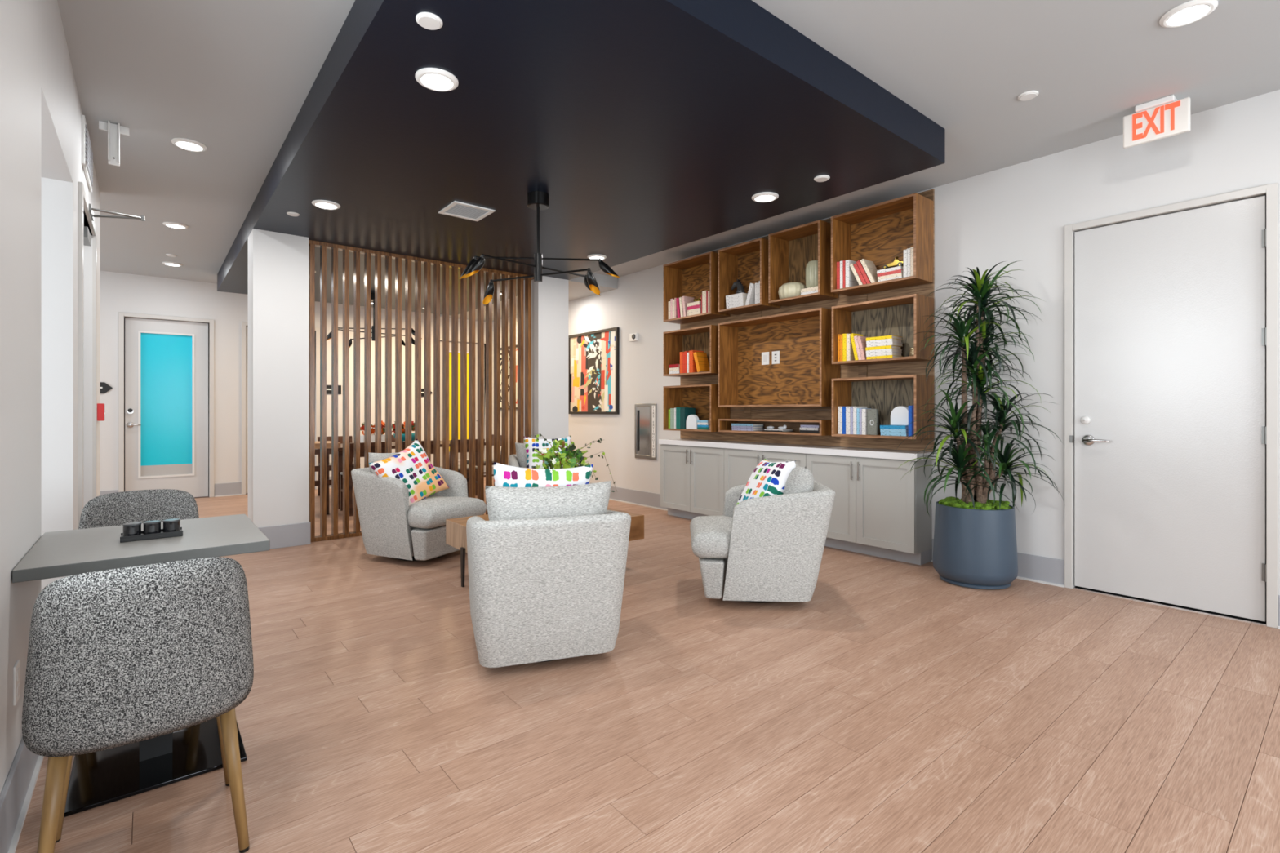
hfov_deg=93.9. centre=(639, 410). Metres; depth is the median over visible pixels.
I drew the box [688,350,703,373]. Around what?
book
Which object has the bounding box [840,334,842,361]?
book
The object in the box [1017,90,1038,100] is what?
sprinkler cover
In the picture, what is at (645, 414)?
fire extinguisher cabinet
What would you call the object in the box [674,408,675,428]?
book
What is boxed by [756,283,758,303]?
book
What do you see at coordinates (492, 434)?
dining chair
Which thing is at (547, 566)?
swivel armchair
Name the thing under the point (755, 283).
book
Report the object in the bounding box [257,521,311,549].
baseboard
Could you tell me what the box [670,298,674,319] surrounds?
book
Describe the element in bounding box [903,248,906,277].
book
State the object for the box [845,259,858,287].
book
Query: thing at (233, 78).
ceiling
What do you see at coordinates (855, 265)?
book
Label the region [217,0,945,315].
ceiling
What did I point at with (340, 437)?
dining chair
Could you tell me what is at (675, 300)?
book
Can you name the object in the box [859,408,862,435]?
book
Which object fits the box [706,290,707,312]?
book
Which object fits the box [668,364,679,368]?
book
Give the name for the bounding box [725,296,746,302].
book
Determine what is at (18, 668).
socket
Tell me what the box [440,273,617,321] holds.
ceiling
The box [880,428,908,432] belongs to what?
book
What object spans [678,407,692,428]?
book
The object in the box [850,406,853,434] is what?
book
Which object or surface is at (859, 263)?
book
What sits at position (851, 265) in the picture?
book
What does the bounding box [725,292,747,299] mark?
book
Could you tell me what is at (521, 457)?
cushion
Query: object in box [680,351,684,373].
book
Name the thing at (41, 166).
wall
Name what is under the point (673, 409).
book
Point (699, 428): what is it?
book
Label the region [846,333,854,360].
book
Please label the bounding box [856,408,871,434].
book
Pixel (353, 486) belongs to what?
trim
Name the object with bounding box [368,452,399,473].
cushion
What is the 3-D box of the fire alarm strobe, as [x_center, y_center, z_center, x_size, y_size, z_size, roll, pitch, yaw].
[-0.087,-0.955,7.787,0.050,0.100,0.145,0,0,-39]
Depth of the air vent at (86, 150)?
3.68 m
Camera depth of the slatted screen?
6.18 m
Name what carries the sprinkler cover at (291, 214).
attached to the ceiling at (647, 127)
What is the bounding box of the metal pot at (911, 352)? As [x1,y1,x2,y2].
[909,347,913,356]
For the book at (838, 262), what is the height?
0.247 m
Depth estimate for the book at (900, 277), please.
4.82 m
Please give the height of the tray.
0.020 m
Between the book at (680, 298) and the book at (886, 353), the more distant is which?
the book at (680, 298)
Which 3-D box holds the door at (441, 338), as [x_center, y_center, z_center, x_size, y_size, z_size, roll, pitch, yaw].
[-3.233,-0.035,10.829,1.000,2.509,0.180,0,0,-39]
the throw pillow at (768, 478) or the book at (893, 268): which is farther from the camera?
the book at (893, 268)
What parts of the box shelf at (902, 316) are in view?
panel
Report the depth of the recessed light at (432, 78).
2.83 m
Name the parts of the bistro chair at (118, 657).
leg, leg, backrest, leg, leg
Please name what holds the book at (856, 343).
on the box shelf at (902, 316)
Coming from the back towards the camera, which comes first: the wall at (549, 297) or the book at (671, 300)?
the wall at (549, 297)
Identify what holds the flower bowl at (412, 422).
on the dining table at (340, 450)
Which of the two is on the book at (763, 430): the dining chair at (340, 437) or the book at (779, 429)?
the book at (779, 429)
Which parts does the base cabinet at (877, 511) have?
cabinet door, handle, handle, cabinet door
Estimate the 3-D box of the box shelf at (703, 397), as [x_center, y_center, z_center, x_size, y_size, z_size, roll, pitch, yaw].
[0.620,-0.027,6.675,0.292,0.504,0.756,0,0,-39]
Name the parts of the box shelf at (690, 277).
panel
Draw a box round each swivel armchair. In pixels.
[351,452,487,560]
[466,480,631,667]
[508,442,579,467]
[689,458,835,603]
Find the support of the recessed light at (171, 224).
in the ceiling at (233, 78)
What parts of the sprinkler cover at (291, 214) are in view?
plate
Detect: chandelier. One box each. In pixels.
[326,293,422,347]
[459,191,619,304]
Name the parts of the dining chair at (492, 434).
backrest, leg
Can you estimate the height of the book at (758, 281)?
0.229 m
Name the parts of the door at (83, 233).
frame, closer arm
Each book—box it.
[668,301,670,319]
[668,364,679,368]
[668,408,670,428]
[669,367,679,371]
[669,370,679,373]
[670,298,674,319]
[670,408,671,428]
[671,408,674,428]
[672,299,674,318]
[674,297,677,318]
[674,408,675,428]
[675,297,680,317]
[675,407,678,428]
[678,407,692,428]
[679,297,683,316]
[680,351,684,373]
[680,408,682,428]
[681,296,694,316]
[682,352,684,373]
[682,408,695,429]
[684,351,688,373]
[686,301,701,306]
[687,304,701,310]
[687,307,701,313]
[687,311,701,315]
[687,352,688,373]
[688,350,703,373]
[693,351,709,372]
[697,420,709,422]
[697,422,709,425]
[697,424,709,427]
[697,426,709,429]
[702,290,706,313]
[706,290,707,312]
[707,290,709,312]
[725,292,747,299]
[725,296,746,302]
[726,299,746,306]
[726,303,745,308]
[731,423,764,426]
[731,426,763,428]
[731,427,764,431]
[745,283,755,305]
[755,283,756,303]
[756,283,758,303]
[758,280,759,302]
[763,430,793,431]
[764,428,792,431]
[800,285,817,293]
[800,289,817,295]
[800,424,819,427]
[800,427,819,430]
[800,430,819,433]
[836,261,839,288]
[837,334,839,361]
[837,406,842,434]
[840,260,843,288]
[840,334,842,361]
[842,333,846,360]
[842,406,845,434]
[843,260,845,288]
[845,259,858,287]
[845,406,850,434]
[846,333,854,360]
[849,263,862,284]
[849,333,862,359]
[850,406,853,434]
[853,262,866,284]
[853,335,862,359]
[853,406,866,434]
[856,260,871,284]
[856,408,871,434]
[857,336,868,359]
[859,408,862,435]
[860,258,878,283]
[862,408,866,435]
[865,345,901,350]
[866,335,901,341]
[866,338,902,344]
[866,342,902,346]
[866,348,902,353]
[866,351,902,356]
[866,355,902,359]
[866,408,878,435]
[876,266,903,273]
[877,269,903,276]
[877,272,903,279]
[878,275,903,281]
[880,425,908,429]
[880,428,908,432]
[880,431,908,435]
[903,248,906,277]
[906,248,910,276]
[908,405,911,436]
[910,246,913,275]
[911,404,913,436]
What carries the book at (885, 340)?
on the book at (895, 344)
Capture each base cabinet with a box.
[660,444,725,519]
[724,448,807,498]
[805,453,932,564]
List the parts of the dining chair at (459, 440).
leg, seat, backrest, leg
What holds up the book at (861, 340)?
on the box shelf at (902, 316)
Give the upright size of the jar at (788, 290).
0.157 m
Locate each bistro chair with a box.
[22,556,253,852]
[78,488,199,528]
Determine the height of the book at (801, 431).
0.023 m
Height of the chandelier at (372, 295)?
0.741 m
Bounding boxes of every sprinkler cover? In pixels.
[165,253,177,257]
[286,211,299,216]
[415,12,442,30]
[813,174,830,182]
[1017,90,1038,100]
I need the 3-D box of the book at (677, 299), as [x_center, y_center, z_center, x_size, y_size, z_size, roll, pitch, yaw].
[0.491,-1.158,6.814,0.160,0.237,0.059,0,0,-39]
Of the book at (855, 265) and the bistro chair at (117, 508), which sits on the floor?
the bistro chair at (117, 508)
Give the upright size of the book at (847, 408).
0.237 m
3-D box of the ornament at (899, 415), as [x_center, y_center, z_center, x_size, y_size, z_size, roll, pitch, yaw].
[2.115,0.041,4.837,0.050,0.155,0.165,0,0,-39]
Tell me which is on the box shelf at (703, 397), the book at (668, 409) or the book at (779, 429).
the book at (668, 409)
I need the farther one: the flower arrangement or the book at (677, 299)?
the book at (677, 299)
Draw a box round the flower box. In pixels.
[360,420,385,442]
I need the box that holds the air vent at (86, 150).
[81,115,93,192]
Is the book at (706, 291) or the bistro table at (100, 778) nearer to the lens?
the bistro table at (100, 778)
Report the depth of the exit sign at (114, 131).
3.74 m
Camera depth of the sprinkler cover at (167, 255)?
6.91 m
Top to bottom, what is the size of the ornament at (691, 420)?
0.160 m
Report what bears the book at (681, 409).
on the box shelf at (703, 397)
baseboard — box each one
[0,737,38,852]
[99,476,353,496]
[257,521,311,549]
[492,466,1279,626]
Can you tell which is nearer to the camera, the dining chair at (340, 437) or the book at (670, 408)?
the book at (670, 408)
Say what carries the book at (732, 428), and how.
on the box shelf at (724, 424)
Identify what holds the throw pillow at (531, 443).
on the swivel armchair at (520, 460)
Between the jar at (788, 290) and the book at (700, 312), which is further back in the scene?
the book at (700, 312)
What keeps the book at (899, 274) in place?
on the book at (900, 277)
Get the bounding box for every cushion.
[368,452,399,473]
[407,495,487,528]
[484,480,611,520]
[515,442,527,467]
[689,515,732,558]
[782,458,813,494]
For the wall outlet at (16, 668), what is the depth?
1.78 m
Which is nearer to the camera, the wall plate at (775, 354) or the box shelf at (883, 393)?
the box shelf at (883, 393)
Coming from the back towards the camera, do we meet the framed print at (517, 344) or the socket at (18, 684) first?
the framed print at (517, 344)
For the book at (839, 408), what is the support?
on the box shelf at (883, 393)
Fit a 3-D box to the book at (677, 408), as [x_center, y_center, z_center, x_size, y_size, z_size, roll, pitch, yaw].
[0.486,0.085,6.829,0.170,0.241,0.036,0,0,-39]
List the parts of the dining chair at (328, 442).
rail, rail, rail, leg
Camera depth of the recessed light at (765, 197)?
4.39 m
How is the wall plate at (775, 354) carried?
attached to the box shelf at (804, 374)
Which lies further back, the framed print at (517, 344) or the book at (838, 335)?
the framed print at (517, 344)
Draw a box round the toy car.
[882,256,903,269]
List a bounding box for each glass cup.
[122,522,142,536]
[142,520,161,534]
[162,518,180,532]
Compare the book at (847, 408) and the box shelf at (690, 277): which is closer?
the book at (847, 408)
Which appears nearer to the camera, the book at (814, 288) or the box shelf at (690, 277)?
the book at (814, 288)
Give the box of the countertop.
[658,438,934,461]
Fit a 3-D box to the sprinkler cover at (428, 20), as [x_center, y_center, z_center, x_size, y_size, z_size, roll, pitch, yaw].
[-0.853,-1.573,2.422,0.104,0.012,0.104,0,0,-39]
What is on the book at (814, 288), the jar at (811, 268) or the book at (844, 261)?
the jar at (811, 268)
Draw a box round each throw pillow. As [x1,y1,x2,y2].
[368,439,448,506]
[493,462,593,487]
[524,435,571,468]
[736,458,795,505]
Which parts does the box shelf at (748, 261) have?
panel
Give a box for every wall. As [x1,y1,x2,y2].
[0,0,99,794]
[99,270,485,497]
[248,228,308,527]
[492,89,1279,595]
[524,275,568,439]
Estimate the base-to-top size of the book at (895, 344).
0.026 m
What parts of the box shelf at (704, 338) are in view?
panel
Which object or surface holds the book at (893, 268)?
on the book at (898, 271)
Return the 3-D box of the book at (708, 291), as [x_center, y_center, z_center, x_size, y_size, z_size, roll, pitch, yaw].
[0.800,-1.160,6.446,0.170,0.240,0.022,0,0,-39]
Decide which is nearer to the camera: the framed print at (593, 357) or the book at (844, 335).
the book at (844, 335)
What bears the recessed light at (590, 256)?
in the ceiling at (647, 127)
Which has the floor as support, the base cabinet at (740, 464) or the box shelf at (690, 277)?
the base cabinet at (740, 464)
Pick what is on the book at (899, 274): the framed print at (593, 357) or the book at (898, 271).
the book at (898, 271)
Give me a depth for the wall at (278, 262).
5.32 m
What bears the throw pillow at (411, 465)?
on the swivel armchair at (390, 527)
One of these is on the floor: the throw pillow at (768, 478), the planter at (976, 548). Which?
the planter at (976, 548)
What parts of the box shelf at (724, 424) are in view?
panel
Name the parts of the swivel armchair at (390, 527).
seat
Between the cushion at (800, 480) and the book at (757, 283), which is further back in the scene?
the book at (757, 283)
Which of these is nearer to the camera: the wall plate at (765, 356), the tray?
the tray
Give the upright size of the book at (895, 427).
0.027 m
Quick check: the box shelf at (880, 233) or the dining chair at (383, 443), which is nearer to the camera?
the box shelf at (880, 233)
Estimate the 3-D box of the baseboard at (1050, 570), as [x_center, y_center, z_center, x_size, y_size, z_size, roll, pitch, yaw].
[1.322,1.127,6.100,0.013,0.185,12.950,0,0,-39]
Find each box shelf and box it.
[663,251,729,324]
[663,324,718,377]
[663,383,729,431]
[718,237,780,315]
[718,307,839,407]
[718,418,831,435]
[768,219,838,306]
[831,192,933,296]
[831,293,933,365]
[831,374,933,439]
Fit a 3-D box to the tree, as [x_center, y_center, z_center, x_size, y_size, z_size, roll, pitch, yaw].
[2.326,-0.138,4.175,0.915,1.780,0.955,0,0,-39]
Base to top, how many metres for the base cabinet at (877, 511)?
0.830 m
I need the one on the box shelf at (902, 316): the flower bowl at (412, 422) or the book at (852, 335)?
the book at (852, 335)
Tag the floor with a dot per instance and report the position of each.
(900, 707)
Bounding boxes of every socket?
[17,666,19,680]
[17,683,19,697]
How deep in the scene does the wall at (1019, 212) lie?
4.32 m
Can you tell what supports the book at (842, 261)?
on the box shelf at (880, 233)
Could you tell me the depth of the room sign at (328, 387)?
9.39 m
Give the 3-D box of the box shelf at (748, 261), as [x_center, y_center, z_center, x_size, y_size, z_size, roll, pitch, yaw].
[1.104,-1.345,6.086,0.292,0.644,0.570,0,0,-39]
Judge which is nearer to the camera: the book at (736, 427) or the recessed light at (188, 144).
the recessed light at (188, 144)
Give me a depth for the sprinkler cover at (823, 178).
4.04 m
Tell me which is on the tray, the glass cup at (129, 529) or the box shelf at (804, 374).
the glass cup at (129, 529)
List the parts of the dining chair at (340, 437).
leg, backrest, leg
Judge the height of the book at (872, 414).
0.214 m
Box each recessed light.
[162,222,188,229]
[162,262,182,266]
[171,137,207,151]
[311,200,340,209]
[414,67,458,91]
[586,254,606,259]
[751,191,778,202]
[1159,0,1217,27]
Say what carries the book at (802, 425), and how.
on the book at (801, 428)
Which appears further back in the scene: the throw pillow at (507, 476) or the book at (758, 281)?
the book at (758, 281)
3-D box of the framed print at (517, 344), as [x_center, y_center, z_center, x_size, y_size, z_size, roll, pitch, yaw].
[-2.303,-0.570,10.493,0.040,1.104,1.000,0,0,-39]
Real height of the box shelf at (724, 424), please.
0.137 m
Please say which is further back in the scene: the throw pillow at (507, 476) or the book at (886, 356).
the book at (886, 356)
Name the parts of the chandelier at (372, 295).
lamp shade, rod, rod, stem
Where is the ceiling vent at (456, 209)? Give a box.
[438,200,495,221]
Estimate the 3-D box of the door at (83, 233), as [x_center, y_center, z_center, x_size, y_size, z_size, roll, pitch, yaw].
[-3.509,-0.055,3.879,0.462,2.550,1.250,0,0,-39]
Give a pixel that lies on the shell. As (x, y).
(784, 426)
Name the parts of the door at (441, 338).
glass pane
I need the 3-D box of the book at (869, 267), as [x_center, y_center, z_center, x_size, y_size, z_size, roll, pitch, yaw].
[1.956,-1.159,5.032,0.160,0.228,0.133,0,0,-39]
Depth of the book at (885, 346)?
4.89 m
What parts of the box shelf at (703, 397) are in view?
panel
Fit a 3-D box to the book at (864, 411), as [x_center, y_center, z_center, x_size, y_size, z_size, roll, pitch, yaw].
[1.938,0.094,5.061,0.170,0.217,0.033,0,0,-39]
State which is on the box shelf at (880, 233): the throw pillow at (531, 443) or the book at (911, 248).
the book at (911, 248)
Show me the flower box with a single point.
(383, 429)
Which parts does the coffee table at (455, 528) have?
leg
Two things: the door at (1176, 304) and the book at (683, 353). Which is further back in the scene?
the book at (683, 353)
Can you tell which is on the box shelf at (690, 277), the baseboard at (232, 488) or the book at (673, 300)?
the book at (673, 300)
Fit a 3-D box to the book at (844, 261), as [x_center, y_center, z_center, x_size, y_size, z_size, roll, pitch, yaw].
[1.830,-1.169,5.209,0.190,0.249,0.022,0,0,-39]
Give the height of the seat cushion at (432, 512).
0.191 m
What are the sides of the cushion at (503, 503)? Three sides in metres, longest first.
0.600 x 0.440 x 0.208 m
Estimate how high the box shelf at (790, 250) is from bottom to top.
0.656 m
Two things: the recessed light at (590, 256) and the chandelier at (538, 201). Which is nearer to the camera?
the chandelier at (538, 201)
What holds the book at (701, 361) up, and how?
on the box shelf at (704, 338)
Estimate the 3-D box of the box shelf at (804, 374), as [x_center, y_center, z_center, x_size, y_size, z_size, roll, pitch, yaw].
[1.316,-0.471,5.827,0.292,0.868,1.235,0,0,-39]
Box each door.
[77,181,145,528]
[118,311,213,497]
[241,321,319,494]
[440,337,485,466]
[1064,182,1278,628]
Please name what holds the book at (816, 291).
on the box shelf at (790, 250)
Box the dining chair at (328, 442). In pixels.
[315,440,340,515]
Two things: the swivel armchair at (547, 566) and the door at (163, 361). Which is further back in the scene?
the door at (163, 361)
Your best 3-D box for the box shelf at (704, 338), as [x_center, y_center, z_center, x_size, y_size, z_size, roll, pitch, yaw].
[0.620,-0.648,6.675,0.292,0.507,0.756,0,0,-39]
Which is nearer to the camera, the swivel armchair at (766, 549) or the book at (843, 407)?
the swivel armchair at (766, 549)
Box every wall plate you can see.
[761,351,768,364]
[772,351,779,364]
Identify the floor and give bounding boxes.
[14,476,1279,852]
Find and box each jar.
[777,282,806,298]
[805,260,817,288]
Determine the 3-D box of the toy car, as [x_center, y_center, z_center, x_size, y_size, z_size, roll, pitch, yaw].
[2.070,-1.201,4.870,0.074,0.095,0.172,0,0,-39]
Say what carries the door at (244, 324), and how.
in the wall at (118, 291)
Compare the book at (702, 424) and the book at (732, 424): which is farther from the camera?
the book at (702, 424)
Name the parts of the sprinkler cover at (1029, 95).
plate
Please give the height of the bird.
0.057 m
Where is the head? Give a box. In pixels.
[730,278,745,293]
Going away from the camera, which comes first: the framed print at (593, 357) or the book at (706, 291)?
the book at (706, 291)
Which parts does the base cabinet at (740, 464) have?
cabinet door, cabinet door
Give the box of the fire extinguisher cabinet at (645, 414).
[634,403,656,459]
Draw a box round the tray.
[120,527,182,542]
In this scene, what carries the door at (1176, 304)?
in the wall at (1019, 212)
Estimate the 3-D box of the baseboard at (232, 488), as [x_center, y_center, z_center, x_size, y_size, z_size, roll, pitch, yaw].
[-6.457,1.127,8.082,7.480,0.185,0.013,0,0,-39]
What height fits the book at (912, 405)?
0.244 m
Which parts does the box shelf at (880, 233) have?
panel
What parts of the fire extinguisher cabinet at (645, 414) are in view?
door pane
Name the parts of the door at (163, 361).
handle, glass pane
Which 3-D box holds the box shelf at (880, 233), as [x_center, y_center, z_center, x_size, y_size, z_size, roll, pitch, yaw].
[2.004,-1.353,4.990,0.292,0.655,0.743,0,0,-39]
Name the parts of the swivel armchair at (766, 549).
seat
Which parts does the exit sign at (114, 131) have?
stem, mounting plate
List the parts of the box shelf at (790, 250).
panel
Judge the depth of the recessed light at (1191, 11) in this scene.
2.69 m
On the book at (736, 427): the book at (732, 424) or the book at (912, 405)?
the book at (732, 424)
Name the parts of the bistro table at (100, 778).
plate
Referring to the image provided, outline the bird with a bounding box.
[693,297,701,302]
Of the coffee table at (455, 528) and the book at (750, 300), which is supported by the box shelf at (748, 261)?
the book at (750, 300)
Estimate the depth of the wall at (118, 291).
8.51 m
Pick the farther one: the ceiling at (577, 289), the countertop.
the ceiling at (577, 289)
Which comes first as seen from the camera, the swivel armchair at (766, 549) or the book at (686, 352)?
the swivel armchair at (766, 549)
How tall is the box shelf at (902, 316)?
0.498 m
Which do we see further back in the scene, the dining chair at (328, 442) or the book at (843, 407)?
the dining chair at (328, 442)
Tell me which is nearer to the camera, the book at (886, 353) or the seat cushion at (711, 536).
the seat cushion at (711, 536)
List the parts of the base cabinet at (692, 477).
cabinet door, handle, handle, cabinet door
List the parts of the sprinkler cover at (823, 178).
plate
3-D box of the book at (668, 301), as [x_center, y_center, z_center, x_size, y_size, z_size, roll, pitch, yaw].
[0.394,-1.147,6.925,0.150,0.215,0.033,0,0,-39]
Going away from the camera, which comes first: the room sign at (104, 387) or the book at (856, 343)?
the book at (856, 343)
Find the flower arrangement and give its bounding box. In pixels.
[530,434,617,492]
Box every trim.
[214,485,353,497]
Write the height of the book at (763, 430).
0.011 m
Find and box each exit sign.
[98,120,129,166]
[1123,94,1191,148]
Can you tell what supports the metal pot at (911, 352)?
on the box shelf at (902, 316)
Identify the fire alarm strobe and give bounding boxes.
[629,333,638,341]
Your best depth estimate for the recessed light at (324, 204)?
4.55 m
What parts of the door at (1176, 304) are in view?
strike plate, handle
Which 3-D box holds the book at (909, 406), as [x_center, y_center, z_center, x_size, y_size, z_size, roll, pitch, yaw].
[2.196,0.082,4.762,0.190,0.241,0.027,0,0,-39]
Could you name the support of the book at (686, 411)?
on the box shelf at (703, 397)
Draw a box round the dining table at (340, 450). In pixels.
[328,440,485,509]
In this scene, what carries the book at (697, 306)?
on the book at (699, 309)
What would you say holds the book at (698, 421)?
on the book at (702, 424)
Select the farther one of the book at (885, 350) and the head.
the head
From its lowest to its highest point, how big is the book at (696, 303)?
0.037 m
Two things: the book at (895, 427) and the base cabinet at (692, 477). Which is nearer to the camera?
the book at (895, 427)
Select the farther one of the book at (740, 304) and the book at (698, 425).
the book at (698, 425)
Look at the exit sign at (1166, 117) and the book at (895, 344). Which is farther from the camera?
the book at (895, 344)
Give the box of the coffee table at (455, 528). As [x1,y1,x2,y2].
[445,507,644,586]
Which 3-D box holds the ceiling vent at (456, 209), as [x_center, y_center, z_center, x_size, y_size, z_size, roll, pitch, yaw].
[-1.372,-1.575,4.735,0.330,0.010,0.330,0,0,-39]
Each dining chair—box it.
[315,440,340,515]
[317,435,360,496]
[339,441,385,515]
[401,440,433,453]
[440,439,484,497]
[466,434,502,476]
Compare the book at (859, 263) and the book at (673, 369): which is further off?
the book at (673, 369)
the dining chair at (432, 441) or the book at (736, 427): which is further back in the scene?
the dining chair at (432, 441)
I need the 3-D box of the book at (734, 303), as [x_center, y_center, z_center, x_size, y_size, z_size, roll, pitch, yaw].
[1.027,-1.097,6.163,0.160,0.036,0.226,0,0,-39]
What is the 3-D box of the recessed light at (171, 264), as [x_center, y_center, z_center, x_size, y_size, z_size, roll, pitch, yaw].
[-5.728,-1.790,7.330,0.196,0.020,0.196,0,0,-39]
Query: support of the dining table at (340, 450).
on the floor
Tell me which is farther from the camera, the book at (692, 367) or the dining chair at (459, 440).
the dining chair at (459, 440)
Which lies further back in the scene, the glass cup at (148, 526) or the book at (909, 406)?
the book at (909, 406)
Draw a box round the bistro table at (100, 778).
[12,514,270,817]
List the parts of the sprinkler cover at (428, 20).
plate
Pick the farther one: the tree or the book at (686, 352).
the book at (686, 352)
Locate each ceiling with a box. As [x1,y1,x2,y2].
[57,0,1279,283]
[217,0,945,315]
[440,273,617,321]
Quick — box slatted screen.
[308,240,533,542]
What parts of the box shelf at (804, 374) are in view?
panel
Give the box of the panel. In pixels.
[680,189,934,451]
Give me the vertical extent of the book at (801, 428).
0.023 m
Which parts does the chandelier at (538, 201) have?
lamp shade, lamp shade, lamp shade, rod, rod, stem, rod, lamp shade, lamp shade, lamp shade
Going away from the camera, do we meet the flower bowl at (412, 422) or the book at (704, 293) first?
the book at (704, 293)
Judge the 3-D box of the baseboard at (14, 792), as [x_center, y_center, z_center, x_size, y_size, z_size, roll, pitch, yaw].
[-1.514,1.127,1.364,0.013,0.185,9.230,0,0,-39]
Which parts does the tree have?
crown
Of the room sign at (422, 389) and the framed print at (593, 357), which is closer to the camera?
the framed print at (593, 357)
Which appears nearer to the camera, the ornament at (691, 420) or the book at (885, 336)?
the book at (885, 336)
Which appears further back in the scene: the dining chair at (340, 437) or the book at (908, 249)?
the dining chair at (340, 437)
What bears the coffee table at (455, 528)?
on the floor
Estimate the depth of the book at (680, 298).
6.72 m
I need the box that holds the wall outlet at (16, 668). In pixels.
[13,659,19,706]
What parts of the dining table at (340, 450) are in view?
leg, leg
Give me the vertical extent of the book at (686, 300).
0.242 m
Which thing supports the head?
on the book at (739, 295)
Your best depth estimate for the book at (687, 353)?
6.64 m
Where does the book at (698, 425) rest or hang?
on the book at (699, 428)
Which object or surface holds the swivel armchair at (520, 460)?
on the floor
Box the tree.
[897,260,1064,516]
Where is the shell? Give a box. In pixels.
[777,424,786,429]
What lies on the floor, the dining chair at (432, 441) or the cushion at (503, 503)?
the dining chair at (432, 441)
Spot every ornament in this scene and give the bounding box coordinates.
[685,414,699,429]
[890,405,908,425]
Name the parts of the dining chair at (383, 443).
leg, leg, backrest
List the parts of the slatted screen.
rail, rail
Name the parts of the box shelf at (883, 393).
panel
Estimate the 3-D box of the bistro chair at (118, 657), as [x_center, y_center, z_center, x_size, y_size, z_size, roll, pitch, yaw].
[-1.358,0.800,1.653,0.476,0.840,0.508,0,0,-39]
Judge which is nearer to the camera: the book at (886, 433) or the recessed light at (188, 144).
the recessed light at (188, 144)
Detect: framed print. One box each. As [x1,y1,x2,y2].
[500,344,517,409]
[568,327,619,414]
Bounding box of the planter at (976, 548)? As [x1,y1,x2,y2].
[933,496,1017,589]
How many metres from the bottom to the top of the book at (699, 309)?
0.037 m
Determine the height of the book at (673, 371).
0.037 m
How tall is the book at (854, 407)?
0.237 m
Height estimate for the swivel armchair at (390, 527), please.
0.876 m
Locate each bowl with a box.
[391,421,414,444]
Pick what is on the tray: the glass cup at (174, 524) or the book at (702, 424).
the glass cup at (174, 524)
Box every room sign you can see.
[99,382,112,393]
[326,385,341,394]
[421,388,432,396]

